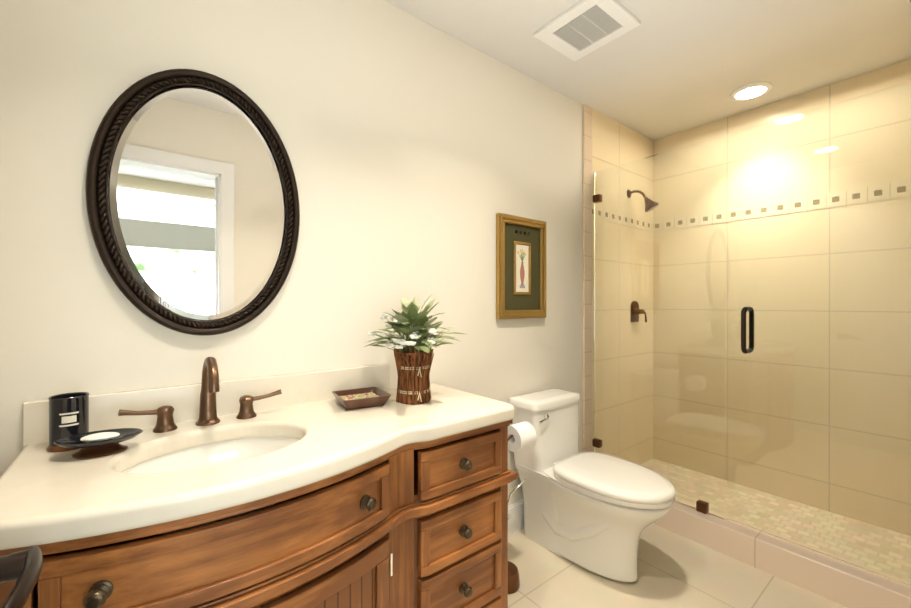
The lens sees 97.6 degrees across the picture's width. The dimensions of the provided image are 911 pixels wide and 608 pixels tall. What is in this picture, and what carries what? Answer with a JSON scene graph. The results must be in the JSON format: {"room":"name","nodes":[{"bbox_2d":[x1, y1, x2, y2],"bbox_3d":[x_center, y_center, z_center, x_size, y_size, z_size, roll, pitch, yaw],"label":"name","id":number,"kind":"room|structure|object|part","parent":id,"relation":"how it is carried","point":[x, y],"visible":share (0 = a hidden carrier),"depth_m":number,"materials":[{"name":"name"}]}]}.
{"room":"bathroom","nodes":[
{"label":"bathroom","id":0,"kind":"room"},
{"bbox_2d":[0,0,582,504],"bbox_3d":[0.089,-0.019,1.994,3.730,2.440,0.100,0,0,-38],"label":"wall","id":1,"kind":"structure","parent":0,"point":[420,154],"depth_m":1.47,"materials":[{"name":"beige paint"}]},
{"bbox_2d":[85,69,299,335],"bbox_3d":[-0.767,-0.308,1.233,0.555,0.811,0.031,0,0,-38],"label":"mirror","id":2,"kind":"object","parent":1,"relation":"attached to","point":[192,204],"visible":1,"depth_m":1.21,"materials":[{"name":"brown metal"}]},
{"bbox_2d":[23,364,389,444],"bbox_3d":[-0.674,0.299,1.311,1.025,0.107,0.021,0,0,-38],"label":"backsplash","id":3,"kind":"structure","parent":1,"relation":"attached to","point":[316,385],"depth_m":1.26,"materials":[{"name":"white stone"}]},
{"bbox_2d":[508,499,523,535],"bbox_3d":[0.352,1.126,2.130,1.150,0.150,0.014,0,0,-38],"label":"baseboard","id":4,"kind":"structure","parent":1,"relation":"attached to","point":[516,518],"depth_m":2.08,"materials":[{"name":"white"}]},
{"bbox_2d":[496,213,545,318],"bbox_3d":[0.359,-0.192,2.120,0.370,0.535,0.031,0,0,-38],"label":"picture frame","id":5,"kind":"object","parent":1,"relation":"attached to","point":[520,267],"visible":1,"depth_m":2.11,"materials":[{"name":"wood"},{"name":"paper"}]},
{"bbox_2d":[505,223,539,309],"bbox_3d":[0.353,-0.192,2.127,0.350,0.515,0.012,0,0,-38],"label":"picture","id":6,"kind":"object","parent":5,"relation":"attached to","point":[522,240],"depth_m":2.12,"materials":[{"name":"green paper"}]},
{"bbox_2d":[583,104,591,451],"bbox_3d":[1.295,-0.019,1.913,0.087,2.440,1.520,0,0,-38],"label":"pilaster","id":7,"kind":"object","parent":1,"relation":"attached to","point":[587,278],"visible":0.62,"depth_m":2.49,"materials":[{"name":"tile"}]},
{"bbox_2d":[586,105,652,464],"bbox_3d":[1.156,-0.020,2.764,0.900,2.440,0.012,0,0,-38],"label":"shower wall tile","id":8,"kind":"structure","parent":1,"relation":"attached to","point":[615,143],"depth_m":2.75,"materials":[{"name":"beige tile"}]},
{"bbox_2d":[592,205,652,231],"bbox_3d":[1.185,-0.588,2.777,0.813,0.085,0.002,0,0,-38],"label":"wall band","id":9,"kind":"object","parent":8,"relation":"attached to","point":[622,220],"visible":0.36,"depth_m":2.75,"materials":[{"name":"tile"}]},
{"bbox_2d":[631,301,646,321],"bbox_3d":[1.304,0.054,2.830,0.108,0.150,0.072,0,0,-38],"label":"shower valve","id":10,"kind":"object","parent":8,"relation":"attached to","point":[634,305],"depth_m":2.83,"materials":[{"name":"brown metal"}]},
{"bbox_2d":[627,189,658,211],"bbox_3d":[1.295,-0.718,2.747,0.104,0.177,0.191,0,0,-38],"label":"shower head","id":11,"kind":"object","parent":8,"relation":"attached to","point":[646,200],"depth_m":2.71},
{"bbox_2d":[384,0,910,140],"bbox_3d":[0.597,-1.288,1.348,3.730,0.100,1.740,0,0,-38],"label":"ceiling","id":12,"kind":"structure","parent":0,"point":[665,68],"depth_m":1.94,"materials":[{"name":"white paint"}]},
{"bbox_2d":[534,0,640,60],"bbox_3d":[0.584,-1.230,1.784,0.310,0.016,0.340,0,0,-38],"label":"ceiling vent","id":13,"kind":"object","parent":12,"relation":"in","point":[580,29],"visible":1,"depth_m":1.77,"materials":[{"name":"white"}]},
{"bbox_2d":[730,82,771,100],"bbox_3d":[1.719,-1.233,2.323,0.200,0.012,0.200,0,0,-38],"label":"recessed light","id":14,"kind":"object","parent":12,"relation":"in","point":[768,85],"depth_m":2.31,"materials":[{"name":"white"}]},
{"bbox_3d":[1.719,-1.231,2.323,0.148,0.001,0.148,0,0,-38],"label":"recessed ceiling light lens","id":15,"kind":"part","parent":14,"relation":"part of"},
{"bbox_2d":[508,523,847,607],"bbox_3d":[0.215,1.252,1.050,2.756,0.100,1.740,0,0,-38],"label":"floor","id":16,"kind":"structure","parent":0,"point":[674,570],"depth_m":1.71,"materials":[{"name":"tile"}]},
{"bbox_2d":[0,425,517,607],"bbox_3d":[-0.403,0.801,1.155,1.256,0.804,0.602,0,0,-38],"label":"bathroom vanity","id":17,"kind":"object","parent":16,"relation":"on","point":[295,490],"depth_m":0.93,"materials":[{"name":"brown wood"}]},
{"bbox_2d":[0,383,514,555],"bbox_3d":[-0.409,0.388,1.162,1.256,0.074,0.582,0,0,-38],"label":"countertop","id":18,"kind":"structure","parent":17,"relation":"on","point":[50,501],"depth_m":0.88,"materials":[{"name":"white stone"}]},
{"bbox_2d":[46,392,89,451],"bbox_3d":[-0.948,0.287,0.979,0.080,0.126,0.080,0,0,-38],"label":"tumbler","id":19,"kind":"object","parent":18,"relation":"on","point":[68,414],"visible":0.71,"depth_m":0.95,"materials":[{"name":"black metal"}]},
{"bbox_2d":[54,428,142,458],"bbox_3d":[-0.836,0.327,0.939,0.158,0.045,0.109,0,0,-38],"label":"soap dish","id":20,"kind":"object","parent":18,"relation":"on","point":[94,444],"visible":1,"depth_m":0.93,"materials":[{"name":"black ceramic"}]},
{"bbox_2d":[116,357,283,432],"bbox_3d":[-0.696,0.249,1.133,0.405,0.201,0.165,0,0,-38],"label":"faucet","id":21,"kind":"object","parent":18,"relation":"on","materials":[{"name":"brown metal"}]},
{"bbox_2d":[120,425,303,480],"bbox_3d":[-0.594,0.463,1.009,0.444,0.161,0.338,0,0,-38],"label":"sink","id":22,"kind":"object","parent":18,"relation":"in","point":[147,462],"depth_m":1.11,"materials":[{"name":"white ceramic"}]},
{"bbox_2d":[332,387,390,409],"bbox_3d":[-0.330,0.331,1.396,0.166,0.037,0.166,0,0,-30],"label":"tray","id":23,"kind":"object","parent":18,"relation":"on","point":[357,398],"visible":0.98,"depth_m":1.38,"materials":[{"name":"brown wood"}]},
{"bbox_2d":[365,295,467,404],"bbox_3d":[-0.143,0.155,1.437,0.374,0.389,0.376,0,0,-38],"label":"potted plant","id":24,"kind":"object","parent":18,"relation":"on","point":[413,353],"visible":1,"depth_m":1.39,"materials":[{"name":"green plant"}]},
{"bbox_2d":[508,422,536,593],"bbox_3d":[0.250,0.866,1.740,0.226,0.670,0.128,0,0,-38],"label":"paper holder","id":25,"kind":"object","parent":16,"relation":"on","point":[522,435],"visible":0.42,"depth_m":1.72,"materials":[{"name":"white paper"}]},
{"bbox_2d":[508,388,675,581],"bbox_3d":[0.601,0.838,1.849,0.481,0.727,0.736,0,0,-38],"label":"toilet","id":26,"kind":"object","parent":16,"relation":"on","point":[598,513],"visible":0.92,"depth_m":1.82,"materials":[{"name":"white ceramic"}]},
{"bbox_3d":[0.430,0.553,1.925,0.092,0.032,0.028,0,0,-38],"label":"flush lever","id":27,"kind":"part","parent":26,"relation":"part of","materials":[{"name":"silver metal"}]},
{"bbox_3d":[0.471,0.494,2.091,0.384,0.041,0.194,0,0,-38],"label":"tank lid","id":28,"kind":"part","parent":26,"relation":"part of","materials":[{"name":"white ceramic"}]},
{"bbox_3d":[0.476,0.673,2.086,0.368,0.315,0.193,0,0,-38],"label":"tank","id":29,"kind":"part","parent":26,"relation":"part of","materials":[{"name":"white ceramic"}]},
{"bbox_3d":[0.712,0.794,1.786,0.376,0.018,0.494,0,0,-38],"label":"seat","id":30,"kind":"part","parent":26,"relation":"part of","materials":[{"name":"white plastic"}]},
{"bbox_3d":[0.712,0.766,1.786,0.382,0.034,0.500,0,0,-38],"label":"seat","id":31,"kind":"part","parent":26,"relation":"part of","materials":[{"name":"white plastic"}]},
{"bbox_2d":[653,497,910,607],"bbox_3d":[1.341,1.185,1.952,0.130,0.233,1.492,0,0,-38],"label":"shower curb","id":32,"kind":"structure","parent":16,"relation":"on","point":[845,584],"depth_m":1.73,"materials":[{"name":"tile"}]},
{"bbox_2d":[592,81,910,585],"bbox_3d":[1.345,0.117,1.954,0.137,1.902,1.494,0,0,-38],"label":"glass","id":33,"kind":"object","parent":32,"relation":"on","point":[702,506],"visible":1,"depth_m":1.86,"materials":[{"name":"clear glass"}]},
{"bbox_3d":[1.390,0.124,1.897,0.137,0.222,0.021,0,0,-38],"label":"handle","id":34,"kind":"part","parent":33,"relation":"part of","materials":[{"name":"brown metal"}]},
{"bbox_3d":[1.570,0.112,1.668,0.010,1.890,0.754,0,0,-38],"label":"door","id":35,"kind":"part","parent":33,"relation":"part of","materials":[{"name":"clear glass"}]},
{"bbox_3d":[2.053,-0.020,2.435,0.100,2.440,1.640,0,0,-38],"label":"wall","id":36,"kind":"structure","parent":0,"visible":0},
{"bbox_2d":[653,59,910,535],"bbox_3d":[1.972,-0.020,2.447,0.012,2.440,1.496,0,0,-38],"label":"shower wall tile","id":37,"kind":"structure","parent":36,"relation":"attached to","point":[878,79],"depth_m":2.37,"materials":[{"name":"beige tile"}]},
{"bbox_2d":[653,180,910,231],"bbox_3d":[1.966,-0.587,2.442,0.002,0.085,1.496,0,0,-38],"label":"wall band","id":38,"kind":"object","parent":37,"relation":"attached to","point":[708,218],"depth_m":2.37,"materials":[{"name":"tile"}]},
{"bbox_3d":[1.099,-0.017,0.714,3.530,2.440,0.120,0,0,-38],"label":"wall","id":39,"kind":"structure","parent":0,"visible":0},
{"bbox_3d":[-0.352,0.183,0.141,0.111,2.018,0.732,0,0,-38],"label":"door leaf","id":40,"kind":"structure","parent":39,"relation":"in","visible":0},
{"bbox_2d":[0,545,42,607],"bbox_3d":[-0.487,0.279,0.355,0.162,0.068,0.167,0,0,-38],"label":"door lever","id":41,"kind":"object","parent":40,"relation":"attached to","point":[23,568],"visible":1,"depth_m":0.41,"materials":[{"name":"brown metal"}]},
{"label":"outside","id":42,"kind":"structure","parent":0,"visible":0},
{"bbox_2d":[641,458,910,581],"bbox_3d":[1.680,1.238,2.219,0.732,0.125,1.496,0,0,-38],"label":"floor","id":43,"kind":"structure","parent":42,"point":[803,509],"depth_m":2.15,"materials":[{"name":"beige tile"}]}
]}

